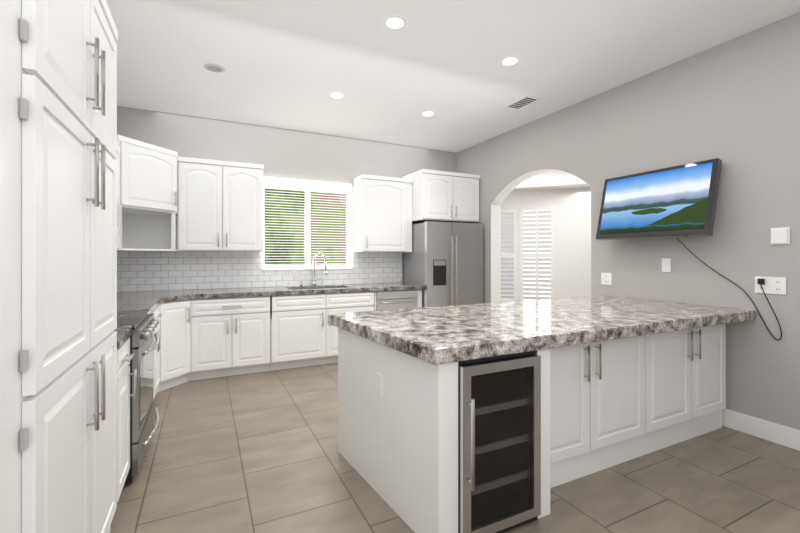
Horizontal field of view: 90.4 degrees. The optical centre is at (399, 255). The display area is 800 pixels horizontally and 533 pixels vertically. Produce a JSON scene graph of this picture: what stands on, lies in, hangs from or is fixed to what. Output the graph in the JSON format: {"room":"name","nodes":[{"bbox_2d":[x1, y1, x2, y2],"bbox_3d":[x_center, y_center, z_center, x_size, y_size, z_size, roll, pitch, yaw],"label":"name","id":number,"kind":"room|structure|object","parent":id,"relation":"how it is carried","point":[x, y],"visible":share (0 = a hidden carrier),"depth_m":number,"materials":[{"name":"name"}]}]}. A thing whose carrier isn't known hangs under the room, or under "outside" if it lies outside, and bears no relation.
{"room":"kitchen","nodes":[
{"label":"kitchen","id":0,"kind":"room"},
{"bbox_2d":[114,143,119,226],"bbox_3d":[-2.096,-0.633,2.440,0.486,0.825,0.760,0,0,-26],"label":"upper cabinet","id":1,"kind":"object","parent":0,"relation":"attached to","point":[117,160],"depth_m":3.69,"materials":[{"name":"white wood"}]},
{"bbox_2d":[117,227,119,248],"bbox_3d":[-2.547,-0.550,3.185,0.333,0.990,1.095,0,0,-26],"label":"upper cabinet","id":2,"kind":"object","parent":0,"relation":"attached to","point":[118,228],"depth_m":3.69,"materials":[{"name":"white wood"}]},
{"bbox_2d":[117,106,456,282],"bbox_3d":[-1.319,-0.170,5.397,4.900,3.000,0.150,0,0,-26],"label":"wall","id":3,"kind":"structure","parent":0,"point":[288,154],"depth_m":5.21,"materials":[{"name":"grey paint"}]},
{"bbox_2d":[117,135,177,250],"bbox_3d":[-2.771,-0.600,4.142,0.776,1.090,0.812,0,0,-26],"label":"upper cabinet","id":4,"kind":"object","parent":3,"relation":"attached to","point":[148,197],"visible":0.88,"depth_m":4.17,"materials":[{"name":"white wood"}]},
{"bbox_2d":[178,156,263,251],"bbox_3d":[-2.108,-0.575,4.700,0.902,1.040,0.381,0,0,-26],"label":"upper cabinet","id":5,"kind":"object","parent":3,"relation":"attached to","point":[220,205],"visible":1,"depth_m":4.55,"materials":[{"name":"white wood"}]},
{"bbox_2d":[117,251,401,291],"bbox_3d":[-1.635,0.177,5.151,3.706,0.485,0.008,0,0,-26],"label":"backsplash","id":6,"kind":"structure","parent":3,"relation":"attached to","point":[160,270],"depth_m":4.89,"materials":[{"name":"tile"}]},
{"bbox_2d":[292,267,297,275],"bbox_3d":[-1.389,0.210,5.263,0.075,0.120,0.009,0,0,-26],"label":"outlet","id":7,"kind":"object","parent":3,"relation":"attached to","point":[294,272],"visible":1,"depth_m":5.26,"materials":[{"name":"white plastic"}]},
{"bbox_2d":[262,177,351,270],"bbox_3d":[-1.250,-0.415,5.412,1.215,1.210,0.155,0,0,-26],"label":"kitchen window","id":8,"kind":"structure","parent":3,"relation":"in","point":[305,222],"depth_m":5.44,"materials":[{"name":"white"}]},
{"bbox_2d":[354,174,412,251],"bbox_3d":[-0.228,-0.575,5.625,0.768,1.040,0.381,0,0,-26],"label":"upper cabinet","id":9,"kind":"object","parent":3,"relation":"attached to","point":[382,213],"visible":1,"depth_m":5.47,"materials":[{"name":"white wood"}]},
{"bbox_2d":[402,169,480,222],"bbox_3d":[0.618,-0.845,5.891,0.977,0.690,0.651,0,0,-26],"label":"upper cabinet","id":10,"kind":"object","parent":3,"relation":"attached to","point":[441,196],"visible":1,"depth_m":5.61,"materials":[{"name":"white wood"}]},
{"bbox_2d":[106,0,799,152],"bbox_3d":[1.571,-1.710,4.339,9.350,0.080,9.600,0,0,-26],"label":"ceiling","id":11,"kind":"structure","parent":0,"point":[289,64],"depth_m":3.31,"materials":[{"name":"white paint"}]},
{"bbox_2d":[204,63,224,72],"bbox_3d":[-1.646,-1.665,3.526,0.170,0.007,0.170,0,0,-26],"label":"recessed light","id":12,"kind":"object","parent":11,"relation":"in","point":[214,68],"visible":0.96,"depth_m":3.52,"materials":[{"name":"grey plastic"}]},
{"bbox_2d":[329,92,344,97],"bbox_3d":[-0.654,-1.665,4.114,0.170,0.007,0.170,0,0,-26],"label":"recessed light","id":13,"kind":"object","parent":11,"relation":"in","point":[337,94],"visible":0.98,"depth_m":4.09,"materials":[{"name":"white plastic"}]},
{"bbox_2d":[383,15,406,28],"bbox_3d":[-0.036,-1.665,2.836,0.170,0.007,0.170,0,0,-26],"label":"recessed light","id":14,"kind":"object","parent":11,"relation":"in","point":[394,22],"visible":1,"depth_m":2.83,"materials":[{"name":"white plastic"}]},
{"bbox_2d":[421,111,434,115],"bbox_3d":[0.329,-1.665,4.642,0.170,0.007,0.170,0,0,-26],"label":"recessed light","id":15,"kind":"object","parent":11,"relation":"in","point":[427,113],"visible":0.96,"depth_m":4.63,"materials":[{"name":"white plastic"}]},
{"bbox_2d":[500,56,519,65],"bbox_3d":[0.938,-1.665,3.393,0.170,0.007,0.170,0,0,-26],"label":"recessed light","id":16,"kind":"object","parent":11,"relation":"in","point":[509,60],"visible":1,"depth_m":3.38,"materials":[{"name":"white plastic"}]},
{"bbox_2d":[504,95,540,109],"bbox_3d":[1.324,-1.663,4.307,0.200,0.013,0.340,0,0,-26],"label":"ceiling vent","id":17,"kind":"object","parent":11,"relation":"in","point":[521,102],"visible":1,"depth_m":4.28,"materials":[{"name":"white metal"}]},
{"bbox_2d":[110,363,799,532],"bbox_3d":[1.571,1.360,4.339,9.350,0.060,9.600,0,0,-26],"label":"floor","id":18,"kind":"structure","parent":0,"point":[257,452],"depth_m":2.35,"materials":[{"name":"tile"}]},
{"bbox_2d":[0,0,43,532],"bbox_3d":[-1.062,0.117,0.539,0.663,2.424,0.705,0,0,-26],"label":"tall cabinet","id":19,"kind":"object","parent":18,"relation":"on","point":[21,21],"depth_m":0.99,"materials":[{"name":"white wood"}]},
{"bbox_2d":[44,0,95,532],"bbox_3d":[-1.335,0.117,1.095,0.663,2.424,0.535,0,0,-26],"label":"tall cabinet","id":20,"kind":"object","parent":18,"relation":"on","point":[58,267],"depth_m":1.26,"materials":[{"name":"white wood"}]},
{"bbox_2d":[96,0,117,532],"bbox_3d":[-1.566,0.117,1.564,0.663,2.424,0.510,0,0,-26],"label":"tall cabinet","id":21,"kind":"object","parent":18,"relation":"on","point":[106,30],"depth_m":1.73,"materials":[{"name":"white wood"}]},
{"bbox_2d":[117,338,136,501],"bbox_3d":[-1.747,0.893,1.973,0.699,0.873,0.378,0,0,-26],"label":"base cabinet","id":22,"kind":"object","parent":18,"relation":"on","point":[124,356],"visible":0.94,"depth_m":2.09,"materials":[{"name":"white wood"}]},
{"bbox_2d":[117,310,159,484],"bbox_3d":[-1.958,0.835,2.508,0.741,0.990,0.762,0,0,-26],"label":"range","id":23,"kind":"object","parent":18,"relation":"on","point":[143,323],"visible":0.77,"depth_m":2.42,"materials":[{"name":"silver metal"}]},
{"bbox_2d":[152,305,162,400],"bbox_3d":[-2.379,0.893,3.258,0.699,0.873,0.949,0,0,-26],"label":"base cabinet","id":24,"kind":"object","parent":18,"relation":"on","point":[156,362],"visible":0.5,"depth_m":3.47,"materials":[{"name":"white wood"}]},
{"bbox_2d":[157,300,190,391],"bbox_3d":[-2.689,0.893,4.131,0.914,0.873,0.904,0,0,-26],"label":"base cabinet","id":25,"kind":"object","parent":18,"relation":"on","point":[175,344],"visible":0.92,"depth_m":3.98,"materials":[{"name":"white wood"}]},
{"bbox_2d":[190,296,269,380],"bbox_3d":[-1.967,0.893,4.602,0.810,0.873,0.681,0,0,-26],"label":"base cabinet","id":26,"kind":"object","parent":18,"relation":"on","point":[230,336],"visible":1,"depth_m":4.33,"materials":[{"name":"white wood"}]},
{"bbox_2d":[269,306,332,370],"bbox_3d":[-1.295,1.023,4.952,0.696,0.612,0.645,0,0,-26],"label":"base cabinet","id":27,"kind":"object","parent":18,"relation":"on","point":[303,333],"depth_m":4.67,"materials":[{"name":"white wood"}]},
{"bbox_2d":[114,252,422,348],"bbox_3d":[-0.975,0.308,3.807,3.688,0.724,2.984,0,0,-26],"label":"countertop","id":28,"kind":"structure","parent":27,"relation":"on","point":[151,301],"depth_m":4.48,"materials":[{"name":"stone"}]},
{"bbox_2d":[300,252,327,286],"bbox_3d":[-1.137,0.172,5.228,0.322,0.453,0.216,0,0,-26],"label":"faucet","id":29,"kind":"object","parent":28,"relation":"on","point":[325,260],"depth_m":5.28,"materials":[{"name":"silver metal"}]},
{"bbox_2d":[321,306,375,362],"bbox_3d":[-0.775,1.023,5.208,0.696,0.612,0.645,0,0,-26],"label":"base cabinet","id":30,"kind":"object","parent":18,"relation":"on","point":[332,309],"depth_m":4.86,"materials":[{"name":"white wood"}]},
{"bbox_2d":[376,290,417,309],"bbox_3d":[-0.155,0.890,5.490,0.595,0.860,0.671,0,0,-26],"label":"dishwasher","id":31,"kind":"object","parent":30,"relation":"in","point":[390,300],"visible":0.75,"depth_m":5.22,"materials":[{"name":"silver metal"}]},
{"bbox_2d":[364,344,475,532],"bbox_3d":[0.064,0.901,2.016,0.265,0.858,0.628,0,0,-26],"label":"base cabinet","id":32,"kind":"object","parent":18,"relation":"on","point":[420,421],"depth_m":1.85,"materials":[{"name":"white wood"}]},
{"bbox_2d":[328,296,755,367],"bbox_3d":[1.060,0.435,2.842,2.880,0.070,1.235,0,0,-26],"label":"countertop","id":33,"kind":"structure","parent":32,"relation":"on","point":[410,337],"depth_m":2.39,"materials":[{"name":"grey stone"}]},
{"bbox_2d":[404,221,482,306],"bbox_3d":[0.640,0.432,5.811,0.930,1.795,0.777,0,0,-26],"label":"refrigerator","id":34,"kind":"object","parent":18,"relation":"on","point":[443,263],"visible":0.6,"depth_m":5.50,"materials":[{"name":"grey metal"}]},
{"bbox_2d":[480,344,599,503],"bbox_3d":[0.739,0.901,2.728,0.535,0.858,0.977,0,0,-26],"label":"base cabinet","id":35,"kind":"object","parent":18,"relation":"on","point":[501,417],"depth_m":2.09,"materials":[{"name":"white wood"}]},
{"bbox_2d":[600,336,655,469],"bbox_3d":[1.163,0.901,2.937,0.650,0.858,0.977,0,0,-26],"label":"base cabinet","id":36,"kind":"object","parent":18,"relation":"on","point":[627,367],"depth_m":2.54,"materials":[{"name":"white wood"}]},
{"bbox_2d":[656,328,699,450],"bbox_3d":[1.638,0.901,3.171,0.650,0.858,0.977,0,0,-26],"label":"base cabinet","id":37,"kind":"object","parent":18,"relation":"on","point":[677,353],"depth_m":2.78,"materials":[{"name":"white wood"}]},
{"bbox_2d":[700,324,725,434],"bbox_3d":[2.058,0.901,3.377,0.525,0.858,0.977,0,0,-26],"label":"base cabinet","id":38,"kind":"object","parent":18,"relation":"on","point":[712,340],"depth_m":2.98,"materials":[{"name":"white wood"}]},
{"bbox_2d":[501,187,590,300],"bbox_3d":[2.482,-0.170,6.555,3.486,3.000,0.150,0,0,19],"label":"wall","id":39,"kind":"structure","parent":0,"point":[572,242],"depth_m":6.40,"materials":[{"name":"white paint"}]},
{"bbox_2d":[501,208,516,301],"bbox_3d":[1.637,-0.010,6.737,0.670,1.580,0.040,0,0,19],"label":"window shutter","id":40,"kind":"object","parent":39,"relation":"attached to","point":[508,254],"visible":0.27,"depth_m":6.67,"materials":[{"name":"white wood"}]},
{"bbox_2d":[520,207,553,300],"bbox_3d":[2.253,-0.010,6.528,0.530,1.580,0.040,0,0,19],"label":"window shutter","id":41,"kind":"object","parent":39,"relation":"attached to","point":[536,253],"visible":0.85,"depth_m":6.52,"materials":[{"name":"white wood"}]},
{"bbox_2d":[512,170,590,190],"bbox_3d":[2.779,-1.379,5.825,2.450,0.578,4.000,0,0,-26],"label":"ceiling","id":42,"kind":"structure","parent":0,"point":[557,179],"depth_m":5.89,"materials":[{"name":"white paint"}]},
{"bbox_2d":[457,12,799,429],"bbox_3d":[2.329,-0.170,3.737,0.180,3.000,7.450,0,0,-26],"label":"wall","id":43,"kind":"structure","parent":0,"point":[733,105],"depth_m":3.15,"materials":[{"name":"grey paint"}]},
{"bbox_2d":[601,273,611,284],"bbox_3d":[2.086,0.230,4.013,0.008,0.120,0.115,0,0,-26],"label":"outlet","id":44,"kind":"object","parent":43,"relation":"attached to","point":[606,278],"visible":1,"depth_m":4.01,"materials":[{"name":"white plastic"}]},
{"bbox_2d":[662,258,670,271],"bbox_3d":[2.342,0.080,3.493,0.009,0.120,0.075,0,0,-26],"label":"light switch","id":45,"kind":"object","parent":43,"relation":"attached to","point":[666,264],"visible":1,"depth_m":3.49,"materials":[{"name":"white plastic"}]},
{"bbox_2d":[596,158,781,339],"bbox_3d":[2.300,-0.081,3.333,0.225,1.355,1.319,0,0,-26],"label":"wall-mounted tv","id":46,"kind":"object","parent":43,"relation":"attached to","point":[675,201],"visible":0.98,"depth_m":3.36,"materials":[{"name":"black plastic"}]},
{"bbox_2d":[722,409,799,450],"bbox_3d":[2.560,1.260,3.048,0.013,0.140,5.990,0,0,-26],"label":"baseboard","id":47,"kind":"structure","parent":43,"relation":"attached to","point":[786,436],"depth_m":2.88,"materials":[{"name":"white wood"}]},
{"bbox_2d":[755,276,785,294],"bbox_3d":[2.658,0.210,2.851,0.008,0.120,0.175,0,0,-26],"label":"outlet","id":48,"kind":"object","parent":43,"relation":"attached to","point":[774,285],"depth_m":2.84,"materials":[{"name":"white plastic"}]},
{"bbox_2d":[757,278,764,284],"bbox_3d":[2.618,0.185,2.882,0.035,0.040,0.036,0,0,-26],"label":"plug","id":49,"kind":"object","parent":48,"relation":"in","point":[760,281],"depth_m":2.87,"materials":[{"name":"black plastic"}]},
{"bbox_2d":[770,227,789,244],"bbox_3d":[2.677,-0.140,2.800,0.020,0.120,0.105,0,0,-26],"label":"light switch","id":50,"kind":"object","parent":43,"relation":"attached to","point":[779,236],"visible":1,"depth_m":2.79,"materials":[{"name":"white plastic"}]}
]}

